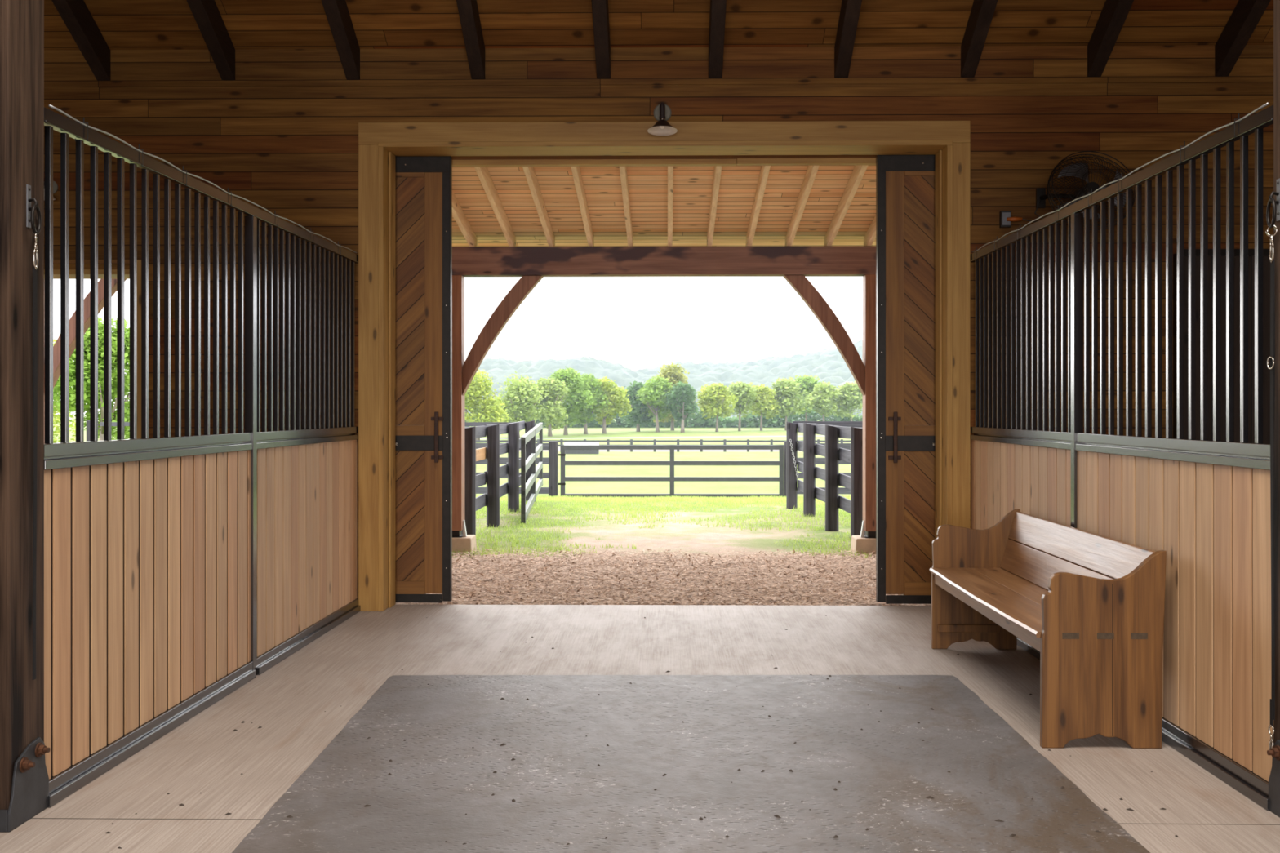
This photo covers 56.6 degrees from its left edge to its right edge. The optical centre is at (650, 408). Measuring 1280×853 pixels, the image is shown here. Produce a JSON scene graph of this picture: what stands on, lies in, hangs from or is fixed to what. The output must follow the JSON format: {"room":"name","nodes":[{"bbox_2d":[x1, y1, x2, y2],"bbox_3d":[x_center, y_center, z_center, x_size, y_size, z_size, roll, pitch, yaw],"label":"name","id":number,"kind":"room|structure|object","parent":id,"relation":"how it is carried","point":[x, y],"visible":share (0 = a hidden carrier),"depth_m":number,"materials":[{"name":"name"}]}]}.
{"room":"farm building","nodes":[
{"label":"farm building","id":0,"kind":"room"},
{"bbox_2d":[0,604,1279,852],"bbox_3d":[0.018,1.575,1.269,15.200,0.250,14.938,0,0,1],"label":"floor","id":1,"kind":"structure","parent":0,"point":[336,673],"depth_m":6.08,"materials":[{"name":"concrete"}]},
{"bbox_2d":[0,0,50,831],"bbox_3d":[-2.308,-1.550,4.187,0.313,5.999,0.259,0,0,1],"label":"timber post","id":2,"kind":"object","parent":1,"relation":"on","point":[24,775],"visible":1,"depth_m":4.14,"materials":[{"name":"brown wood"}]},
{"bbox_2d":[19,757,28,773],"bbox_3d":[-2.186,1.245,4.143,0.005,0.052,0.052,0,0,1],"label":"bolt","id":3,"kind":"object","parent":2,"relation":"in","point":[24,762],"depth_m":4.13,"materials":[{"name":"metal"}]},
{"bbox_2d":[26,184,41,235],"bbox_3d":[-2.182,-0.700,4.198,0.037,0.174,0.108,0,0,-8],"label":"ring","id":4,"kind":"object","parent":2,"relation":"attached to","point":[30,211],"visible":1,"depth_m":4.18,"materials":[{"name":"metal"}]},
{"bbox_2d":[32,233,38,679],"bbox_3d":[-2.179,0.166,4.203,0.017,1.586,0.046,0,0,-19],"label":"strap","id":5,"kind":"object","parent":2,"relation":"attached to","point":[35,243],"visible":1,"depth_m":4.20,"materials":[{"name":"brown leather"}]},
{"bbox_2d":[35,742,43,757],"bbox_3d":[-2.185,1.222,4.243,0.005,0.052,0.052,0,0,1],"label":"bolt","id":6,"kind":"object","parent":2,"relation":"in","point":[38,746],"depth_m":4.23,"materials":[{"name":"metal"}]},
{"bbox_2d":[44,106,360,808],"bbox_3d":[-2.155,0.179,6.401,0.062,2.542,4.192,0,0,1],"label":"horse stall front","id":7,"kind":"structure","parent":1,"relation":"on","point":[180,571],"depth_m":5.51,"materials":[{"name":"brown wood"}]},
{"bbox_2d":[48,104,356,255],"bbox_3d":[-2.162,-1.081,6.416,0.051,0.093,4.122,0,0,1],"label":"cable","id":8,"kind":"object","parent":7,"relation":"attached to","point":[49,105],"visible":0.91,"depth_m":5.52,"materials":[{"name":"metal"}]},
{"bbox_2d":[105,617,1178,848],"bbox_3d":[0.070,1.440,6.098,3.900,0.019,4.434,0,0,1],"label":"crumbs","id":9,"kind":"object","parent":1,"relation":"on","point":[931,708],"visible":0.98,"depth_m":4.41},
{"bbox_2d":[231,675,1150,852],"bbox_3d":[0.104,1.444,4.720,3.057,0.011,3.403,0,0,1],"label":"rubber mat","id":10,"kind":"object","parent":1,"relation":"on","point":[885,770],"visible":1,"depth_m":4.67,"materials":[{"name":"grey rubber"}]},
{"bbox_2d":[929,508,1166,748],"bbox_3d":[1.928,1.029,6.115,0.558,0.842,2.120,0,0,1],"label":"bench","id":11,"kind":"object","parent":1,"relation":"on","point":[1091,605],"visible":1,"depth_m":5.06,"materials":[{"name":"brown wood"}]},
{"bbox_2d":[970,105,1273,810],"bbox_3d":[2.263,0.179,6.354,0.064,2.542,4.161,0,0,0],"label":"horse stall front","id":12,"kind":"structure","parent":1,"relation":"on","point":[1204,503],"depth_m":5.20,"materials":[{"name":"brown wood"}]},
{"bbox_2d":[971,102,1269,260],"bbox_3d":[2.270,-1.081,6.370,0.052,0.093,4.092,0,0,0],"label":"cable","id":13,"kind":"object","parent":12,"relation":"attached to","point":[1238,119],"visible":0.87,"depth_m":5.47,"materials":[{"name":"metal"}]},
{"bbox_2d":[1266,0,1279,817],"bbox_3d":[2.342,-1.550,4.150,0.310,5.999,0.259,0,0,1],"label":"timber post","id":14,"kind":"object","parent":1,"relation":"on","point":[1274,778],"visible":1,"depth_m":4.24,"materials":[{"name":"brown wood"}]},
{"bbox_2d":[1268,698,1275,750],"bbox_3d":[2.215,1.140,4.239,0.008,0.199,0.038,0,0,1],"label":"hook","id":15,"kind":"object","parent":14,"relation":"hanging from","point":[1271,741],"visible":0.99,"depth_m":4.24,"materials":[{"name":"silver metal"}]},
{"bbox_2d":[1266,224,1278,719],"bbox_3d":[2.216,0.227,4.237,0.024,1.765,0.047,0,0,-10],"label":"strap","id":16,"kind":"object","parent":14,"relation":"attached to","point":[1272,357],"visible":1,"depth_m":4.24,"materials":[{"name":"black leather"}]},
{"bbox_2d":[1266,177,1279,228],"bbox_3d":[2.219,-0.729,4.231,0.037,0.174,0.108,0,0,10],"label":"ring","id":17,"kind":"object","parent":14,"relation":"attached to","point":[1276,210],"visible":1,"depth_m":4.22,"materials":[{"name":"metal"}]},
{"bbox_2d":[1274,745,1279,760],"bbox_3d":[2.222,1.222,4.209,0.005,0.052,0.052,0,0,1],"label":"bolt","id":18,"kind":"object","parent":14,"relation":"in","point":[1277,748],"depth_m":4.20,"materials":[{"name":"metal"}]},
{"bbox_2d":[44,44,1273,598],"bbox_3d":[0.120,-1.000,8.604,14.800,5.100,0.270,0,0,1],"label":"wall","id":19,"kind":"structure","parent":0,"point":[291,152],"depth_m":8.48,"materials":[{"name":"brown wood"}]},
{"bbox_2d":[44,181,57,200],"bbox_3d":[-4.309,-1.560,8.431,0.170,0.150,0.209,0,0,1],"label":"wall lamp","id":20,"kind":"object","parent":19,"relation":"attached to","point":[55,184],"visible":0.18,"depth_m":8.52,"materials":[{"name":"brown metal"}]},
{"bbox_2d":[44,259,141,438],"bbox_3d":[-4.388,-0.341,8.652,1.480,1.443,0.320,0,0,1],"label":"window","id":21,"kind":"structure","parent":19,"relation":"in","point":[56,273],"depth_m":8.50,"materials":[{"name":"brown wood"}]},
{"bbox_2d":[395,155,452,602],"bbox_3d":[-2.416,-0.216,8.838,1.854,3.323,0.117,0,0,1],"label":"barn door","id":22,"kind":"structure","parent":19,"relation":"in","point":[423,184],"depth_m":8.83,"materials":[{"name":"brown wood"}]},
{"bbox_2d":[44,76,1273,87],"bbox_3d":[0.118,-2.325,8.463,14.600,0.040,0.011,0,0,1],"label":"trim","id":23,"kind":"structure","parent":19,"relation":"attached to","point":[1117,79],"depth_m":8.46,"materials":[{"name":"brown wood"}]},
{"bbox_2d":[647,102,677,135],"bbox_3d":[0.081,-2.045,8.327,0.209,0.245,0.293,0,0,1],"label":"wall lamp","id":24,"kind":"object","parent":19,"relation":"attached to","point":[662,112],"visible":1,"depth_m":8.34,"materials":[{"name":"brown metal"}]},
{"bbox_2d":[659,102,665,119],"bbox_3d":[0.080,-2.074,8.296,0.044,0.113,0.050,0,0,1],"label":"socket","id":25,"kind":"object","parent":24,"relation":"attached to","point":[662,107],"depth_m":8.28,"materials":[{"name":"brown metal"}]},
{"bbox_2d":[358,120,970,611],"bbox_3d":[0.090,-0.293,8.599,4.350,3.487,0.322,0,0,1],"label":"door frame","id":26,"kind":"structure","parent":19,"relation":"attached to","point":[379,143],"depth_m":8.46,"materials":[{"name":"brown wood"}]},
{"bbox_2d":[875,154,935,604],"bbox_3d":[2.602,-0.216,8.768,1.854,3.323,0.117,0,0,1],"label":"barn door","id":27,"kind":"structure","parent":19,"relation":"in","point":[905,184],"depth_m":8.78,"materials":[{"name":"brown wood"}]},
{"bbox_2d":[999,210,1011,227],"bbox_3d":[2.510,-1.336,8.408,0.072,0.116,0.054,0,0,1],"label":"outlet box","id":28,"kind":"object","parent":19,"relation":"attached to","point":[1003,215],"visible":1,"depth_m":8.38,"materials":[{"name":"black plastic"}]},
{"bbox_2d":[1006,151,1135,230],"bbox_3d":[2.882,-1.470,8.142,0.763,0.555,0.576,0,0,1],"label":"wall fan","id":29,"kind":"object","parent":19,"relation":"attached to","point":[1080,170],"depth_m":8.05,"materials":[{"name":"metal"}]},
{"bbox_2d":[1048,158,1125,226],"bbox_3d":[2.974,-1.463,8.047,0.571,0.522,0.255,0,0,1],"label":"grille","id":30,"kind":"object","parent":29,"relation":"attached to","point":[1080,170],"depth_m":8.02,"materials":[{"name":"metal"}]},
{"bbox_2d":[1173,248,1270,444],"bbox_3d":[4.210,-0.286,8.386,1.019,1.672,0.048,0,0,1],"label":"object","id":31,"kind":"object","parent":19,"relation":"attached to","point":[1266,261],"visible":0.2,"depth_m":8.38,"materials":[{"name":"metal"}]},
{"bbox_2d":[44,0,1273,49],"bbox_3d":[0.018,-4.331,1.270,15.200,4.573,14.940,0,0,1],"label":"ceiling","id":32,"kind":"structure","parent":0,"point":[123,24],"depth_m":8.28,"materials":[{"name":"brown wood"}]},
{"bbox_2d":[51,0,110,80],"bbox_3d":[-3.973,-4.350,5.190,0.098,3.999,6.668,0,0,1],"label":"rafter","id":33,"kind":"object","parent":32,"relation":"attached to","point":[76,15],"visible":1,"depth_m":8.22,"materials":[{"name":"brown wood"}]},
{"bbox_2d":[186,0,235,79],"bbox_3d":[-3.073,-4.350,5.177,0.098,3.999,6.668,0,0,1],"label":"rafter","id":34,"kind":"object","parent":32,"relation":"attached to","point":[206,15],"visible":1,"depth_m":8.21,"materials":[{"name":"brown wood"}]},
{"bbox_2d":[321,0,359,79],"bbox_3d":[-2.176,-4.350,5.165,0.098,3.999,6.668,0,0,1],"label":"rafter","id":35,"kind":"object","parent":32,"relation":"attached to","point":[336,11],"visible":1,"depth_m":8.20,"materials":[{"name":"brown wood"}]},
{"bbox_2d":[456,0,484,79],"bbox_3d":[-1.280,-4.350,5.152,0.098,3.999,6.668,0,0,1],"label":"rafter","id":36,"kind":"object","parent":32,"relation":"attached to","point":[468,10],"visible":1,"depth_m":8.17,"materials":[{"name":"brown wood"}]},
{"bbox_2d":[591,0,610,78],"bbox_3d":[-0.383,-4.350,5.140,0.098,3.999,6.668,0,0,1],"label":"rafter","id":37,"kind":"object","parent":32,"relation":"attached to","point":[599,7],"visible":1,"depth_m":8.15,"materials":[{"name":"brown wood"}]},
{"bbox_2d":[708,0,726,78],"bbox_3d":[0.412,-4.350,5.129,0.098,3.999,6.668,0,0,1],"label":"rafter","id":38,"kind":"object","parent":32,"relation":"attached to","point":[717,7],"visible":1,"depth_m":8.15,"materials":[{"name":"brown wood"}]},
{"bbox_2d":[834,0,862,77],"bbox_3d":[1.308,-4.350,5.116,0.098,3.999,6.668,0,0,1],"label":"rafter","id":39,"kind":"object","parent":32,"relation":"attached to","point":[850,11],"visible":1,"depth_m":8.14,"materials":[{"name":"brown wood"}]},
{"bbox_2d":[960,0,997,77],"bbox_3d":[2.203,-4.350,5.104,0.098,3.999,6.668,0,0,1],"label":"rafter","id":40,"kind":"object","parent":32,"relation":"attached to","point":[982,11],"visible":1,"depth_m":8.14,"materials":[{"name":"brown wood"}]},
{"bbox_2d":[1087,0,1133,76],"bbox_3d":[3.098,-4.350,5.091,0.098,3.999,6.668,0,0,1],"label":"rafter","id":41,"kind":"object","parent":32,"relation":"attached to","point":[1113,16],"visible":1,"depth_m":8.14,"materials":[{"name":"brown wood"}]},
{"bbox_2d":[1214,0,1271,75],"bbox_3d":[3.997,-4.350,5.079,0.098,3.999,6.668,0,0,1],"label":"rafter","id":42,"kind":"object","parent":32,"relation":"attached to","point":[1246,15],"visible":1,"depth_m":8.13,"materials":[{"name":"brown wood"}]},
{"bbox_2d":[452,164,875,246],"bbox_3d":[0.153,-2.035,10.969,19.000,0.761,3.860,0,0,1],"label":"porch roof","id":43,"kind":"structure","parent":0,"point":[647,185],"depth_m":11.26,"materials":[{"name":"brown wood"}]},
{"bbox_2d":[451,155,876,159],"bbox_3d":[0.126,-2.186,9.004,10.400,0.629,0.050,0,0,1],"label":"header","id":44,"kind":"object","parent":43,"relation":"attached to","point":[641,157],"visible":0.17,"depth_m":8.98,"materials":[{"name":"brown wood"}]},
{"bbox_2d":[452,159,736,166],"bbox_3d":[-2.216,-1.846,8.971,5.718,0.038,0.078,0,0,1],"label":"track cover","id":45,"kind":"object","parent":44,"relation":"attached to","point":[565,162],"visible":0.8,"depth_m":8.91,"materials":[{"name":"brown wood"}]},
{"bbox_2d":[736,157,875,165],"bbox_3d":[2.985,-1.851,8.901,4.680,0.041,0.073,0,0,1],"label":"track cover","id":46,"kind":"object","parent":44,"relation":"attached to","point":[869,161],"visible":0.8,"depth_m":8.89,"materials":[{"name":"brown wood"}]},
{"label":"outside","id":47,"kind":"structure","parent":0,"visible":0},
{"bbox_2d":[464,355,834,419],"bbox_3d":[-57.665,-6.560,525.856,250.000,42.206,290.000,0,0,1],"label":"wooded hill","id":48,"kind":"structure","parent":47,"point":[499,368],"depth_m":556.67,"materials":[{"name":"green plant"}]},
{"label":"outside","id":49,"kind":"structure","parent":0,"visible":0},
{"bbox_2d":[635,340,862,417],"bbox_3d":[92.879,-20.850,563.758,350.000,60.207,330.000,0,0,1],"label":"wooded hill","id":50,"kind":"structure","parent":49,"point":[828,365],"depth_m":594.17,"materials":[{"name":"green plant"}]},
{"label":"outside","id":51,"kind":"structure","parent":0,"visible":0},
{"bbox_2d":[53,414,927,605],"bbox_3d":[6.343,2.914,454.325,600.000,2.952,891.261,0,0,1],"label":"ground","id":52,"kind":"structure","parent":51,"point":[673,536],"depth_m":17.05,"materials":[{"name":"green plant"}]},
{"bbox_2d":[53,334,75,443],"bbox_3d":[-39.581,-0.787,75.862,7.109,8.912,7.114,0,0,-11],"label":"shade tree","id":53,"kind":"object","parent":52,"relation":"on","point":[56,416],"visible":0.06,"depth_m":75.57,"materials":[{"name":"green plant"}]},
{"bbox_2d":[53,315,129,440],"bbox_3d":[-28.621,-0.838,60.520,6.194,7.731,6.821,0,0,-34],"label":"shade tree","id":54,"kind":"object","parent":52,"relation":"on","point":[72,361],"visible":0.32,"depth_m":59.48,"materials":[{"name":"green plant"}]},
{"bbox_2d":[86,420,525,441],"bbox_3d":[-5.587,0.887,19.314,7.241,1.378,0.159,0,0,1],"label":"fence","id":55,"kind":"object","parent":52,"relation":"on","point":[101,424],"visible":0.14,"depth_m":19.20,"materials":[{"name":"black wood"}]},
{"bbox_2d":[452,534,476,555],"bbox_3d":[-2.026,1.460,12.210,0.438,0.281,0.358,0,0,1],"label":"concrete pier","id":56,"kind":"structure","parent":52,"relation":"on","point":[468,543],"depth_m":12.05,"materials":[{"name":"beige concrete"}]},
{"bbox_2d":[452,275,466,537],"bbox_3d":[-2.026,-0.018,12.190,0.270,2.672,0.200,0,0,1],"label":"porch post","id":57,"kind":"object","parent":56,"relation":"on","point":[458,281],"visible":0.53,"depth_m":12.09,"materials":[{"name":"wood"}]},
{"bbox_2d":[462,275,543,395],"bbox_3d":[-1.516,-0.741,12.182,0.818,1.223,0.140,0,0,1],"label":"knee brace","id":58,"kind":"object","parent":57,"relation":"attached to","point":[525,285],"visible":1,"depth_m":12.11,"materials":[{"name":"brown wood"}]},
{"bbox_2d":[452,245,875,276],"bbox_3d":[0.170,-1.499,12.159,19.000,0.289,0.200,0,0,1],"label":"beam","id":59,"kind":"structure","parent":57,"relation":"on","point":[755,260],"depth_m":12.06,"materials":[{"name":"brown wood"}]},
{"bbox_2d":[452,191,477,246],"bbox_3d":[-1.843,-1.952,10.684,0.047,0.680,3.225,0,0,1],"label":"rafter","id":60,"kind":"object","parent":59,"relation":"on","point":[458,214],"visible":0.24,"depth_m":11.49,"materials":[{"name":"brown wood"}]},
{"bbox_2d":[474,166,515,246],"bbox_3d":[-1.440,-1.952,10.679,0.047,0.680,3.225,0,0,1],"label":"rafter","id":61,"kind":"object","parent":59,"relation":"on","point":[482,172],"visible":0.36,"depth_m":10.93,"materials":[{"name":"brown wood"}]},
{"bbox_2d":[522,166,555,246],"bbox_3d":[-1.036,-1.952,10.673,0.047,0.680,3.225,0,0,1],"label":"rafter","id":62,"kind":"object","parent":59,"relation":"on","point":[529,171],"visible":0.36,"depth_m":10.89,"materials":[{"name":"brown wood"}]},
{"bbox_2d":[570,166,594,246],"bbox_3d":[-0.633,-1.952,10.667,0.047,0.680,3.225,0,0,1],"label":"rafter","id":63,"kind":"object","parent":59,"relation":"on","point":[576,172],"visible":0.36,"depth_m":10.90,"materials":[{"name":"brown wood"}]},
{"bbox_2d":[619,166,633,246],"bbox_3d":[-0.230,-1.952,10.662,0.047,0.680,3.225,0,0,1],"label":"rafter","id":64,"kind":"object","parent":59,"relation":"on","point":[623,170],"visible":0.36,"depth_m":10.88,"materials":[{"name":"brown wood"}]},
{"bbox_2d":[667,166,673,246],"bbox_3d":[0.174,-1.952,10.656,0.047,0.680,3.225,0,0,1],"label":"rafter","id":65,"kind":"object","parent":59,"relation":"on","point":[670,169],"visible":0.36,"depth_m":10.81,"materials":[{"name":"brown wood"}]},
{"bbox_2d":[706,165,721,246],"bbox_3d":[0.578,-1.952,10.650,0.047,0.680,3.225,0,0,1],"label":"rafter","id":66,"kind":"object","parent":59,"relation":"on","point":[717,173],"visible":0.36,"depth_m":10.83,"materials":[{"name":"brown wood"}]},
{"bbox_2d":[746,165,770,246],"bbox_3d":[0.981,-1.952,10.645,0.047,0.680,3.225,0,0,1],"label":"rafter","id":67,"kind":"object","parent":59,"relation":"on","point":[764,171],"visible":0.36,"depth_m":10.86,"materials":[{"name":"brown wood"}]},
{"bbox_2d":[785,165,818,245],"bbox_3d":[1.384,-1.952,10.639,0.047,0.680,3.225,0,0,1],"label":"rafter","id":68,"kind":"object","parent":59,"relation":"on","point":[811,171],"visible":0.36,"depth_m":10.87,"materials":[{"name":"beige wood"}]},
{"bbox_2d":[824,165,867,245],"bbox_3d":[1.788,-1.952,10.634,0.047,0.680,3.225,0,0,1],"label":"rafter","id":69,"kind":"object","parent":59,"relation":"on","point":[858,172],"visible":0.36,"depth_m":10.89,"materials":[{"name":"brown wood"}]},
{"bbox_2d":[863,215,875,245],"bbox_3d":[2.191,-1.952,10.628,0.047,0.680,3.225,0,0,1],"label":"rafter","id":70,"kind":"object","parent":59,"relation":"on","point":[869,237],"visible":0.25,"depth_m":11.83,"materials":[{"name":"brown wood"}]},
{"bbox_2d":[464,368,509,442],"bbox_3d":[-21.480,-0.273,150.733,7.346,9.453,7.727,0,0,1],"label":"tree","id":71,"kind":"object","parent":52,"relation":"on","point":[477,388],"visible":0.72,"depth_m":149.02,"materials":[{"name":"green plant"}]},
{"bbox_2d":[461,420,534,535],"bbox_3d":[-1.970,0.907,16.003,0.224,1.419,6.410,0,0,0],"label":"fence","id":72,"kind":"object","parent":52,"relation":"on","point":[491,452],"visible":0.69,"depth_m":14.58,"materials":[{"name":"black wood"}]},
{"bbox_2d":[520,422,542,523],"bbox_3d":[-1.746,0.846,17.652,0.061,1.080,5.639,0,1,-3],"label":"gate","id":73,"kind":"object","parent":72,"relation":"attached to","point":[526,464],"visible":0.98,"depth_m":16.57,"materials":[{"name":"wood"}]},
{"bbox_2d":[475,441,557,496],"bbox_3d":[-7.933,1.274,24.110,12.091,1.193,0.190,0,0,1],"label":"fence","id":74,"kind":"object","parent":52,"relation":"on","point":[552,460],"visible":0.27,"depth_m":23.95,"materials":[{"name":"black wood"}]},
{"bbox_2d":[493,371,546,438],"bbox_3d":[-18.880,-0.425,165.495,9.367,9.415,9.114,0,0,1],"label":"tree","id":75,"kind":"object","parent":52,"relation":"on","point":[519,404],"visible":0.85,"depth_m":163.59,"materials":[{"name":"green plant"}]},
{"bbox_2d":[529,376,569,436],"bbox_3d":[-14.982,-0.187,171.719,6.534,8.795,7.209,0,0,1],"label":"tree","id":76,"kind":"object","parent":52,"relation":"on","point":[551,408],"visible":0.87,"depth_m":171.19,"materials":[{"name":"green plant"}]},
{"bbox_2d":[538,366,596,435],"bbox_3d":[-12.565,-1.072,177.984,9.019,10.436,6.669,0,0,1],"label":"tree","id":77,"kind":"object","parent":52,"relation":"on","point":[577,398],"visible":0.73,"depth_m":176.88,"materials":[{"name":"green plant"}]},
{"bbox_2d":[564,443,599,453],"bbox_3d":[-5.848,3.410,100.091,2.900,0.925,1.000,0,0,1],"label":"trough","id":78,"kind":"object","parent":52,"relation":"on","point":[566,451],"visible":0.41,"depth_m":99.64,"materials":[{"name":"grey metal"}]},
{"bbox_2d":[571,373,610,434],"bbox_3d":[-9.425,-0.631,182.092,6.611,9.452,6.443,0,0,1],"label":"tree","id":79,"kind":"object","parent":52,"relation":"on","point":[592,384],"visible":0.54,"depth_m":180.95,"materials":[{"name":"green plant"}]},
{"bbox_2d":[591,376,632,433],"bbox_3d":[-6.735,-0.446,184.229,7.933,9.036,7.690,0,0,1],"label":"tree","id":80,"kind":"object","parent":52,"relation":"on","point":[615,395],"visible":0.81,"depth_m":182.77,"materials":[{"name":"green plant"}]},
{"bbox_2d":[622,380,653,431],"bbox_3d":[-2.125,-0.279,196.109,8.313,8.544,7.383,0,0,1],"label":"tree","id":81,"kind":"object","parent":52,"relation":"on","point":[637,417],"visible":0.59,"depth_m":194.65,"materials":[{"name":"green plant"}]},
{"bbox_2d":[635,375,672,431],"bbox_3d":[1.139,-0.616,192.375,7.283,9.251,8.693,0,0,1],"label":"tree","id":82,"kind":"object","parent":52,"relation":"on","point":[655,398],"visible":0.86,"depth_m":190.98,"materials":[{"name":"green plant"}]},
{"bbox_2d":[452,494,871,558],"bbox_3d":[0.242,1.608,18.192,9.407,0.484,13.085,0,0,1],"label":"grass","id":83,"kind":"structure","parent":52,"relation":"on","point":[764,500],"depth_m":15.97,"materials":[{"name":"green plant"}]},
{"bbox_2d":[395,547,931,605],"bbox_3d":[0.147,1.460,10.444,5.892,0.117,3.381,0,0,1],"label":"gravel path","id":84,"kind":"structure","parent":52,"relation":"on","point":[518,593],"depth_m":10.05,"materials":[{"name":"brown gravel"}]},
{"bbox_2d":[475,439,850,452],"bbox_3d":[1.564,3.561,111.989,68.000,1.230,0.100,0,0,1],"label":"fence","id":85,"kind":"object","parent":52,"relation":"on","point":[561,441],"visible":0.12,"depth_m":111.94,"materials":[{"name":"black wood"}]},
{"bbox_2d":[464,408,862,427],"bbox_3d":[3.234,1.849,231.988,96.905,5.043,7.097,0,0,1],"label":"hedgerow","id":86,"kind":"object","parent":52,"relation":"on","point":[697,421],"visible":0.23,"depth_m":229.75,"materials":[{"name":"green plant"}]},
{"bbox_2d":[558,444,783,497],"bbox_3d":[0.401,1.286,23.994,4.558,1.070,0.061,0,0,1],"label":"gate","id":87,"kind":"object","parent":52,"relation":"on","point":[672,463],"visible":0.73,"depth_m":23.97,"materials":[{"name":"metal"}]},
{"bbox_2d":[652,361,696,430],"bbox_3d":[3.424,-2.012,205.264,9.057,11.956,9.556,0,0,1],"label":"tree","id":88,"kind":"object","parent":52,"relation":"on","point":[673,376],"visible":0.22,"depth_m":204.24,"materials":[{"name":"green plant"}]},
{"bbox_2d":[663,381,697,432],"bbox_3d":[4.771,-0.189,190.283,5.672,8.393,5.709,0,0,1],"label":"tree","id":89,"kind":"object","parent":52,"relation":"on","point":[680,400],"visible":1,"depth_m":188.98,"materials":[{"name":"green plant"}]},
{"bbox_2d":[696,382,738,431],"bbox_3d":[10.809,-0.100,193.919,6.982,8.192,7.217,0,0,1],"label":"tree","id":90,"kind":"object","parent":52,"relation":"on","point":[713,397],"visible":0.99,"depth_m":192.62,"materials":[{"name":"green plant"}]},
{"bbox_2d":[723,381,757,431],"bbox_3d":[14.548,-0.293,200.353,7.032,8.555,7.300,0,0,1],"label":"tree","id":91,"kind":"object","parent":52,"relation":"on","point":[744,392],"visible":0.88,"depth_m":199.02,"materials":[{"name":"green plant"}]},
{"bbox_2d":[747,383,780,431],"bbox_3d":[18.811,-0.096,204.076,6.791,8.134,8.905,0,0,1],"label":"tree","id":92,"kind":"object","parent":52,"relation":"on","point":[765,395],"visible":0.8,"depth_m":202.40,"materials":[{"name":"green plant"}]},
{"bbox_2d":[768,377,813,430],"bbox_3d":[24.007,-0.774,205.749,8.424,9.478,7.578,0,0,1],"label":"tree","id":93,"kind":"object","parent":52,"relation":"on","point":[785,390],"visible":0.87,"depth_m":203.94,"materials":[{"name":"green plant"}]},
{"bbox_2d":[790,374,822,421],"bbox_3d":[27.811,-1.114,213.988,8.378,10.119,7.565,0,0,1],"label":"tree","id":94,"kind":"object","parent":52,"relation":"on","point":[807,382],"visible":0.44,"depth_m":212.12,"materials":[{"name":"green plant"}]},
{"bbox_2d":[784,441,850,497],"bbox_3d":[8.735,1.274,23.877,12.091,1.193,0.189,0,0,1],"label":"fence","id":95,"kind":"object","parent":52,"relation":"on","point":[846,446],"visible":0.05,"depth_m":23.86,"materials":[{"name":"black wood"}]},
{"bbox_2d":[804,381,839,421],"bbox_3d":[29.976,-0.417,206.588,6.006,8.759,6.553,0,0,1],"label":"tree","id":96,"kind":"object","parent":52,"relation":"on","point":[823,403],"visible":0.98,"depth_m":205.99,"materials":[{"name":"green plant"}]},
{"bbox_2d":[786,421,866,542],"bbox_3d":[2.169,0.885,15.066,0.221,1.376,4.895,0,0,-2],"label":"fence","id":97,"kind":"object","parent":52,"relation":"on","point":[854,506],"visible":0.84,"depth_m":14.14,"materials":[{"name":"black wood"}]},
{"bbox_2d":[789,439,798,478],"bbox_3d":[2.088,0.740,17.350,0.132,0.573,0.037,0,0,1],"label":"hanging chain","id":98,"kind":"object","parent":97,"relation":"hanging from","point":[789,439],"visible":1,"depth_m":17.35,"materials":[{"name":"silver metal"}]},
{"bbox_2d":[792,421,862,426],"bbox_3d":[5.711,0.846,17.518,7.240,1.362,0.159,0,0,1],"label":"fence rail","id":99,"kind":"object","parent":97,"relation":"attached to","point":[844,424],"visible":0.03,"depth_m":17.48,"materials":[{"name":"black wood"}]},
{"bbox_2d":[832,380,862,421],"bbox_3d":[35.619,-0.443,209.396,7.961,8.800,7.523,0,0,1],"label":"tree","id":100,"kind":"object","parent":52,"relation":"on","point":[851,396],"visible":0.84,"depth_m":207.91,"materials":[{"name":"green plant"}]},
{"bbox_2d":[850,535,875,555],"bbox_3d":[2.277,1.460,12.149,0.438,0.281,0.358,0,0,1],"label":"concrete pier","id":101,"kind":"structure","parent":52,"relation":"on","point":[859,544],"depth_m":11.99,"materials":[{"name":"beige concrete"}]},
{"bbox_2d":[860,274,875,537],"bbox_3d":[2.276,-0.018,12.129,0.270,2.672,0.200,0,0,1],"label":"porch post","id":102,"kind":"object","parent":101,"relation":"on","point":[868,522],"visible":0.55,"depth_m":12.03,"materials":[{"name":"wood"}]},
{"bbox_2d":[783,275,865,395],"bbox_3d":[1.766,-0.741,12.136,0.818,1.223,0.140,0,0,1],"label":"knee brace","id":103,"kind":"object","parent":102,"relation":"attached to","point":[801,284],"visible":1,"depth_m":12.07,"materials":[{"name":"brown wood"}]},
{"bbox_3d":[-6.335,1.459,12.270,0.438,0.281,0.358,0,0,1],"label":"concrete pier","id":104,"kind":"object","parent":52,"relation":"on","visible":0},
{"bbox_2d":[44,279,44,444],"bbox_3d":[-6.336,-0.018,12.250,0.270,2.672,0.200,0,0,1],"label":"porch post","id":105,"kind":"object","parent":104,"relation":"on","point":[44,279],"visible":0.02,"depth_m":12.21,"materials":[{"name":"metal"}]},
{"bbox_2d":[44,279,126,395],"bbox_3d":[-5.825,-0.741,12.242,0.818,1.223,0.140,0,0,1],"label":"knee brace","id":106,"kind":"object","parent":105,"relation":"attached to","point":[72,322],"visible":0.32,"depth_m":12.18,"materials":[{"name":"brown wood"}]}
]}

